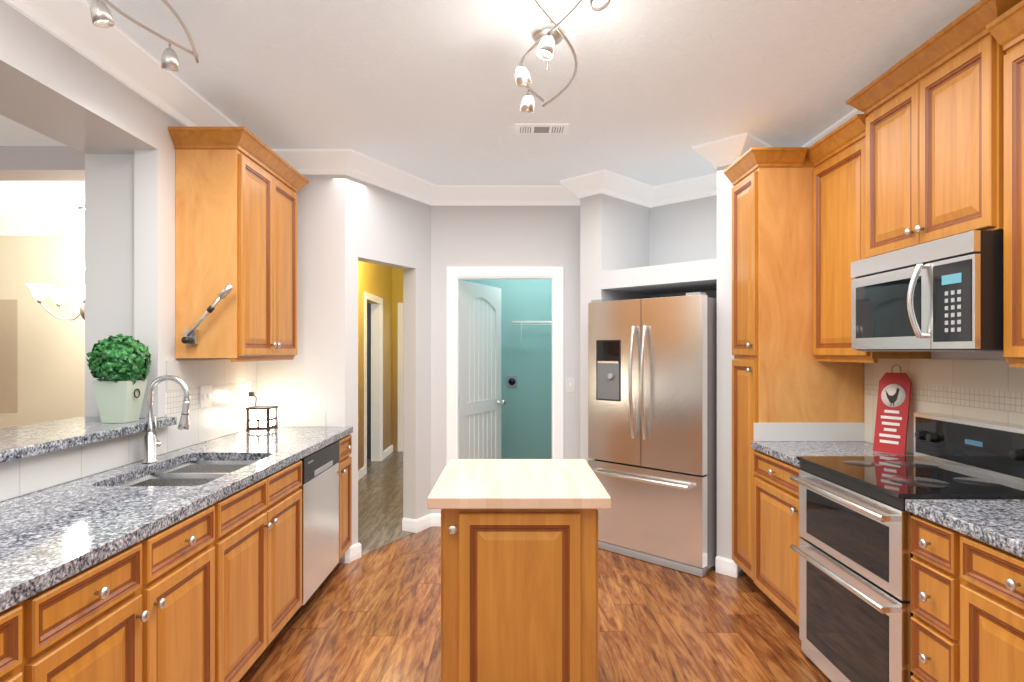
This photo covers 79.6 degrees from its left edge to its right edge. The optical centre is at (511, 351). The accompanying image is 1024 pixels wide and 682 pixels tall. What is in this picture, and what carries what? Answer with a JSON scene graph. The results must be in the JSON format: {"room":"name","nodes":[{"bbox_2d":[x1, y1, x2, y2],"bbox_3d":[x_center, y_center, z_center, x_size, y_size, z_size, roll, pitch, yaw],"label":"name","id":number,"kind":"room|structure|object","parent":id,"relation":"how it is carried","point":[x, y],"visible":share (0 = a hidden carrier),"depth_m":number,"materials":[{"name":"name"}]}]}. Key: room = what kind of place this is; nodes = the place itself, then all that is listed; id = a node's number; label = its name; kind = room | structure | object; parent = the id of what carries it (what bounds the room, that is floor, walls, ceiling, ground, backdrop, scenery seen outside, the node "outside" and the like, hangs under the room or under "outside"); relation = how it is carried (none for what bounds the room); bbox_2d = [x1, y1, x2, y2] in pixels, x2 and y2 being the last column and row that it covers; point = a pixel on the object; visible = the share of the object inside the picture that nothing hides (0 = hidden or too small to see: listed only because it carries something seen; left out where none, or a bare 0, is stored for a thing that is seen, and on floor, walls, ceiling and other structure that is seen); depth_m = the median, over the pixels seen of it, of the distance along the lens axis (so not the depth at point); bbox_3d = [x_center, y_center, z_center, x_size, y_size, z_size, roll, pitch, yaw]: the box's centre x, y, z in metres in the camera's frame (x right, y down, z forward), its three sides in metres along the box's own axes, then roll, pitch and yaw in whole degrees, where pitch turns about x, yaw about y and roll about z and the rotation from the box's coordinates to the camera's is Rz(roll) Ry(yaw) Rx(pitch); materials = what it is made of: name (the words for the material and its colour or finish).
{"room":"kitchen","nodes":[
{"label":"kitchen","id":0,"kind":"room"},
{"bbox_2d":[0,300,17,412],"bbox_3d":[-5.335,0.050,6.298,0.530,1.160,0.004,0,0,0],"label":"wall","id":1,"kind":"structure","parent":0,"point":[8,356],"depth_m":6.30,"materials":[{"name":"beige paint"}]},
{"bbox_2d":[0,0,230,417],"bbox_3d":[-1.920,0.050,1.345,0.400,2.740,5.889,0,0,0],"label":"wall","id":2,"kind":"structure","parent":0,"point":[115,131],"depth_m":2.98,"materials":[{"name":"white paint"}]},
{"bbox_2d":[0,417,176,462],"bbox_3d":[-1.903,0.344,0.724,0.485,0.038,4.648,0,0,0],"label":"bar","id":3,"kind":"object","parent":2,"relation":"on","point":[20,442],"visible":0.94,"depth_m":2.46,"materials":[{"name":"stone"}]},
{"bbox_2d":[86,334,150,422],"bbox_3d":[-1.800,0.120,2.825,0.256,0.406,0.258,0,0,0],"label":"potted plant","id":4,"kind":"object","parent":3,"relation":"on","point":[119,363],"visible":1,"depth_m":2.76,"materials":[{"name":"green plant"}]},
{"bbox_2d":[0,359,325,501],"bbox_3d":[-1.485,0.276,2.210,0.470,0.456,3.820,0,0,0],"label":"tile","id":5,"kind":"structure","parent":2,"relation":"attached to","point":[224,414],"depth_m":3.15,"materials":[{"name":"white tile"}]},
{"bbox_2d":[200,385,211,407],"bbox_3d":[-1.704,0.252,3.430,0.014,0.120,0.125,0,0,0],"label":"switch plate","id":6,"kind":"object","parent":5,"relation":"attached to","point":[205,396],"visible":1,"depth_m":3.42,"materials":[{"name":"white plastic"}]},
{"bbox_2d":[246,381,250,399],"bbox_3d":[-1.708,0.255,3.985,0.008,0.120,0.075,0,0,0],"label":"electrical outlet plate","id":7,"kind":"object","parent":5,"relation":"attached to","point":[248,388],"visible":0.88,"depth_m":3.97,"materials":[{"name":"white plastic"}]},
{"bbox_2d":[168,127,308,361],"bbox_3d":[-1.528,-0.533,3.560,0.381,1.177,0.984,0,0,0],"label":"upper cabinet","id":8,"kind":"object","parent":2,"relation":"attached to","point":[236,188],"visible":1,"depth_m":3.14,"materials":[{"name":"brown wood"}]},
{"bbox_2d":[181,283,233,343],"bbox_3d":[-1.524,-0.188,3.095,0.263,0.306,0.079,0,0,0],"label":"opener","id":9,"kind":"object","parent":8,"relation":"attached to","point":[190,336],"visible":0.98,"depth_m":3.07,"materials":[{"name":"silver metal"}]},
{"bbox_2d":[358,466,364,479],"bbox_3d":[-1.692,1.370,5.675,0.016,0.100,2.750,0,0,0],"label":"baseboard","id":10,"kind":"structure","parent":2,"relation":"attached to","point":[361,472],"depth_m":6.87,"materials":[{"name":"white wood"}]},
{"bbox_2d":[0,236,402,469],"bbox_3d":[-3.950,0.050,4.100,6.900,2.740,11.400,0,0,0],"label":"wall","id":11,"kind":"structure","parent":0,"point":[51,367],"depth_m":6.30,"materials":[{"name":"beige paint"}]},
{"bbox_2d":[0,220,83,235],"bbox_3d":[-3.860,-1.252,6.244,3.480,0.136,0.112,0,0,0],"label":"crown molding","id":12,"kind":"structure","parent":11,"relation":"attached to","point":[41,227],"depth_m":6.18,"materials":[{"name":"white paint"}]},
{"bbox_2d":[364,292,382,474],"bbox_3d":[-1.752,0.367,7.535,0.136,2.105,0.960,0,0,0],"label":"door frame","id":13,"kind":"structure","parent":11,"relation":"in","point":[376,382],"depth_m":7.93,"materials":[{"name":"white wood"}]},
{"bbox_2d":[383,444,392,458],"bbox_3d":[-1.692,1.370,8.360,0.016,0.100,0.680,0,0,0],"label":"baseboard","id":14,"kind":"structure","parent":11,"relation":"attached to","point":[386,453],"depth_m":8.32,"materials":[{"name":"white wood"}]},
{"bbox_2d":[398,303,402,450],"bbox_3d":[-1.180,0.367,8.752,0.870,2.105,0.136,0,0,0],"label":"door frame","id":15,"kind":"structure","parent":11,"relation":"in","point":[400,376],"depth_m":8.68,"materials":[{"name":"white wood"}]},
{"bbox_2d":[345,513,737,577],"bbox_3d":[0.126,1.370,4.425,2.586,0.100,1.150,0,0,0],"label":"baseboard","id":16,"kind":"structure","parent":11,"relation":"attached to","point":[726,566],"depth_m":4.21,"materials":[{"name":"white"}]},
{"bbox_2d":[257,175,357,562],"bbox_3d":[-1.390,0.050,4.205,0.659,2.740,0.169,0,0,0],"label":"wall","id":17,"kind":"structure","parent":0,"point":[319,372],"depth_m":4.12,"materials":[{"name":"white paint"}]},
{"bbox_2d":[358,180,430,519],"bbox_3d":[-0.914,0.050,4.644,0.120,2.740,0.865,0,0,28],"label":"wall","id":18,"kind":"structure","parent":0,"point":[394,230],"depth_m":4.84,"materials":[{"name":"white paint"}]},
{"bbox_2d":[0,0,979,219],"bbox_3d":[-2.600,-1.350,4.150,9.800,0.060,11.500,0,0,0],"label":"ceiling","id":19,"kind":"structure","parent":0,"point":[654,92],"depth_m":2.94,"materials":[{"name":"white paint"}]},
{"bbox_2d":[0,146,84,180],"bbox_3d":[-4.710,-1.242,4.075,5.180,0.155,0.250,0,0,0],"label":"beam","id":20,"kind":"structure","parent":19,"relation":"attached to","point":[42,163],"depth_m":3.95,"materials":[{"name":"grey paint"}]},
{"bbox_2d":[26,205,84,319],"bbox_3d":[-3.889,-0.800,5.631,0.846,1.040,0.817,0,0,0],"label":"dining chandelier","id":21,"kind":"object","parent":19,"relation":"hanging from","point":[41,291],"visible":0.46,"depth_m":5.53,"materials":[{"name":"white glass"}]},
{"bbox_2d":[90,0,198,71],"bbox_3d":[-1.281,-1.204,1.700,0.248,0.231,1.605,0,0,0],"label":"track light","id":22,"kind":"object","parent":19,"relation":"attached to","point":[101,14],"visible":1,"depth_m":2.20,"materials":[{"name":"silver metal"}]},
{"bbox_2d":[2,0,863,207],"bbox_3d":[0.130,-1.252,1.739,3.700,0.136,6.678,0,0,0],"label":"crown molding","id":23,"kind":"structure","parent":19,"relation":"attached to","point":[114,51],"depth_m":4.01,"materials":[{"name":"white"}]},
{"bbox_2d":[515,123,568,134],"bbox_3d":[0.175,-1.315,3.640,0.310,0.011,0.160,0,0,0],"label":"ceiling vent","id":24,"kind":"object","parent":19,"relation":"in","point":[541,128],"visible":1,"depth_m":3.62,"materials":[{"name":"white metal"}]},
{"bbox_2d":[515,0,609,112],"bbox_3d":[0.161,-1.204,2.250,0.299,0.232,1.406,0,0,0],"label":"track light","id":25,"kind":"object","parent":19,"relation":"attached to","point":[546,38],"visible":1,"depth_m":2.48,"materials":[{"name":"silver metal"}]},
{"bbox_2d":[431,206,579,512],"bbox_3d":[0.083,0.050,5.060,1.586,2.740,0.120,0,0,0],"label":"wall","id":26,"kind":"structure","parent":0,"point":[505,236],"depth_m":5.00,"materials":[{"name":"white paint"}]},
{"bbox_2d":[447,267,562,462],"bbox_3d":[-0.057,0.367,5.052,0.948,2.105,0.136,0,0,0],"label":"door frame","id":27,"kind":"structure","parent":26,"relation":"in","point":[456,274],"depth_m":4.98,"materials":[{"name":"white wood"}]},
{"bbox_2d":[459,280,505,458],"bbox_3d":[-0.287,0.407,5.493,0.175,2.010,0.803,0,0,25],"label":"door","id":28,"kind":"structure","parent":27,"relation":"attached to","point":[480,402],"depth_m":5.47,"materials":[{"name":"white wood"}]},
{"bbox_2d":[566,377,574,391],"bbox_3d":[0.475,0.270,4.992,0.075,0.120,0.014,0,0,0],"label":"switch plate","id":29,"kind":"object","parent":26,"relation":"attached to","point":[570,384],"visible":1,"depth_m":4.99,"materials":[{"name":"white plastic"}]},
{"bbox_2d":[459,279,551,458],"bbox_3d":[0.180,0.050,5.122,1.560,2.740,0.003,0,0,0],"label":"wall","id":30,"kind":"structure","parent":0,"point":[526,408],"depth_m":5.10,"materials":[{"name":"teal paint"}]},
{"bbox_2d":[507,376,516,386],"bbox_3d":[0.000,0.340,6.892,0.120,0.120,0.016,0,0,0],"label":"electrical outlet","id":31,"kind":"object","parent":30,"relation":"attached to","point":[511,381],"visible":1,"depth_m":6.89,"materials":[{"name":"grey plastic"}]},
{"bbox_2d":[512,321,551,331],"bbox_3d":[0.489,-0.196,6.748,0.978,0.257,0.304,0,0,0],"label":"wire shelf","id":32,"kind":"object","parent":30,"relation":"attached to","point":[521,322],"visible":0.4,"depth_m":6.60,"materials":[{"name":"white metal"}]},
{"bbox_2d":[241,451,831,681],"bbox_3d":[-2.600,1.448,4.150,9.800,0.063,11.500,0,0,0],"label":"floor","id":33,"kind":"structure","parent":0,"point":[373,616],"depth_m":3.22,"materials":[{"name":"brown wood"}]},
{"bbox_2d":[0,592,39,681],"bbox_3d":[-1.394,0.983,0.880,0.649,0.874,0.960,0,0,0],"label":"base cabinet","id":34,"kind":"object","parent":33,"relation":"on","point":[19,623],"depth_m":1.35,"materials":[{"name":"brown wood"}]},
{"bbox_2d":[40,498,223,681],"bbox_3d":[-1.394,0.983,1.795,0.649,0.874,0.871,0,0,0],"label":"base cabinet","id":35,"kind":"object","parent":33,"relation":"on","point":[212,593],"depth_m":1.81,"materials":[{"name":"brown wood"}]},
{"bbox_2d":[0,427,352,611],"bbox_3d":[-1.391,0.524,2.259,0.653,0.039,3.718,0,0,0],"label":"countertop","id":36,"kind":"structure","parent":35,"relation":"on","point":[52,536],"depth_m":2.01,"materials":[{"name":"stone"}]},
{"bbox_2d":[142,375,189,462],"bbox_3d":[-1.569,0.306,2.806,0.212,0.397,0.092,0,0,0],"label":"faucet","id":37,"kind":"object","parent":36,"relation":"on","point":[151,442],"visible":1,"depth_m":2.78,"materials":[{"name":"stainless steel"}]},
{"bbox_2d":[117,460,258,485],"bbox_3d":[-1.385,0.650,2.680,0.490,0.210,0.820,0,0,0],"label":"double-bowl sink","id":38,"kind":"object","parent":36,"relation":"in","point":[195,473],"visible":0.12,"depth_m":2.74,"materials":[{"name":"silver metal"}]},
{"bbox_2d":[245,392,277,431],"bbox_3d":[-1.607,0.384,3.912,0.192,0.240,0.172,0,0,0],"label":"lantern lamp","id":39,"kind":"object","parent":36,"relation":"on","point":[262,418],"visible":1,"depth_m":3.84,"materials":[{"name":"brown metal"}]},
{"bbox_2d":[224,460,301,681],"bbox_3d":[-1.394,0.983,2.690,0.649,0.874,0.918,0,0,0],"label":"base cabinet","id":40,"kind":"object","parent":33,"relation":"on","point":[263,519],"depth_m":2.63,"materials":[{"name":"brown wood"}]},
{"bbox_2d":[285,441,338,625],"bbox_3d":[-1.376,0.984,3.475,0.628,0.872,0.650,0,0,0],"label":"dishwasher","id":41,"kind":"object","parent":33,"relation":"on","point":[319,487],"visible":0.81,"depth_m":3.42,"materials":[{"name":"silver metal"}]},
{"bbox_2d":[337,435,351,558],"bbox_3d":[-1.394,0.983,3.959,0.649,0.874,0.315,0,0,0],"label":"base cabinet","id":42,"kind":"object","parent":33,"relation":"on","point":[345,443],"depth_m":3.96,"materials":[{"name":"brown wood"}]},
{"bbox_2d":[427,459,610,681],"bbox_3d":[0.025,0.962,2.495,0.634,0.916,0.760,0,0,0],"label":"kitchen island","id":43,"kind":"object","parent":33,"relation":"on","point":[519,570],"visible":1,"depth_m":2.14,"materials":[{"name":"brown wood"}]},
{"bbox_2d":[588,292,716,576],"bbox_3d":[1.118,0.523,4.410,0.900,1.793,0.840,0,0,45],"label":"refrigerator","id":44,"kind":"object","parent":33,"relation":"on","point":[652,410],"visible":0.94,"depth_m":4.08,"materials":[{"name":"grey metal"}]},
{"bbox_2d":[754,450,800,632],"bbox_3d":[1.664,0.983,3.155,0.629,0.874,0.586,0,0,0],"label":"base cabinet","id":45,"kind":"object","parent":33,"relation":"on","point":[776,497],"depth_m":3.14,"materials":[{"name":"brown wood"}]},
{"bbox_2d":[751,441,913,467],"bbox_3d":[1.659,0.524,3.155,0.638,0.039,0.584,0,0,0],"label":"countertop","id":46,"kind":"structure","parent":45,"relation":"on","point":[787,451],"depth_m":3.19,"materials":[{"name":"stone"}]},
{"bbox_2d":[873,364,911,455],"bbox_3d":[1.886,0.283,3.044,0.079,0.442,0.150,0,0,-30],"label":"sign board","id":47,"kind":"object","parent":46,"relation":"on","point":[892,413],"visible":1,"depth_m":3.04,"materials":[{"name":"painted wood"},{"name":"rope"}]},
{"bbox_2d":[723,147,863,600],"bbox_3d":[1.647,0.149,3.604,0.661,2.542,0.452,0,0,0],"label":"pantry cabinet","id":48,"kind":"object","parent":33,"relation":"on","point":[781,373],"visible":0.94,"depth_m":3.45,"materials":[{"name":"brown wood"}]},
{"bbox_2d":[790,413,1023,681],"bbox_3d":[1.623,0.853,2.480,0.690,1.135,0.756,0,0,0],"label":"range","id":49,"kind":"object","parent":33,"relation":"on","point":[852,549],"visible":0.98,"depth_m":2.41,"materials":[{"name":"silver metal"}]},
{"bbox_2d":[911,514,945,681],"bbox_3d":[1.664,0.983,1.983,0.629,0.874,0.230,0,0,0],"label":"base cabinet","id":50,"kind":"object","parent":33,"relation":"on","point":[928,538],"depth_m":2.00,"materials":[{"name":"brown wood"}]},
{"bbox_2d":[946,527,1023,681],"bbox_3d":[1.664,0.983,1.399,0.629,0.874,0.938,0,0,0],"label":"base cabinet","id":51,"kind":"object","parent":33,"relation":"on","point":[967,607],"depth_m":1.77,"materials":[{"name":"brown wood"}]},
{"bbox_2d":[905,499,1023,557],"bbox_3d":[1.659,0.524,1.248,0.638,0.039,1.697,0,0,0],"label":"countertop","id":52,"kind":"structure","parent":51,"relation":"on","point":[998,523],"depth_m":1.89,"materials":[{"name":"stone"}]},
{"bbox_2d":[580,164,744,576],"bbox_3d":[1.254,0.050,4.588,1.259,2.740,0.794,0,0,45],"label":"wall","id":53,"kind":"structure","parent":0,"point":[616,234],"depth_m":4.70,"materials":[{"name":"white paint"}]},
{"bbox_2d":[601,258,716,294],"bbox_3d":[1.228,-0.531,4.519,0.920,0.133,0.660,0,0,45],"label":"shelf","id":54,"kind":"object","parent":53,"relation":"attached to","point":[694,276],"visible":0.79,"depth_m":4.33,"materials":[{"name":"white paint"}]},
{"bbox_2d":[931,351,1005,359],"bbox_3d":[2.040,0.050,1.800,0.120,2.740,6.800,0,0,0],"label":"wall","id":55,"kind":"structure","parent":0,"point":[972,355],"depth_m":2.66,"materials":[{"name":"white paint"}]},
{"bbox_2d":[806,116,930,359],"bbox_3d":[1.829,-0.543,3.175,0.298,1.157,0.540,0,0,0],"label":"upper cabinet","id":56,"kind":"object","parent":55,"relation":"attached to","point":[834,159],"depth_m":3.19,"materials":[{"name":"brown wood"}]},
{"bbox_2d":[754,359,1023,453],"bbox_3d":[1.667,0.270,1.873,0.625,0.468,3.146,0,0,0],"label":"tile","id":57,"kind":"structure","parent":55,"relation":"attached to","point":[991,390],"depth_m":2.85,"materials":[{"name":"white tile"}]},
{"bbox_2d":[858,0,1021,260],"bbox_3d":[1.819,-0.815,2.510,0.318,0.785,0.780,0,0,0],"label":"upper cabinet","id":58,"kind":"object","parent":55,"relation":"attached to","point":[927,146],"depth_m":2.41,"materials":[{"name":"brown wood"}]},
{"bbox_2d":[851,230,1003,351],"bbox_3d":[1.760,-0.208,2.510,0.437,0.419,0.772,0,0,0],"label":"microwave","id":59,"kind":"object","parent":58,"relation":"attached to","point":[946,294],"visible":1,"depth_m":2.32,"materials":[{"name":"silver metal"}]},
{"bbox_2d":[998,0,1023,367],"bbox_3d":[1.829,-0.543,1.683,0.298,1.157,0.866,0,0,0],"label":"upper cabinet","id":60,"kind":"object","parent":55,"relation":"attached to","point":[1010,26],"depth_m":2.06,"materials":[{"name":"brown wood"}]}
]}

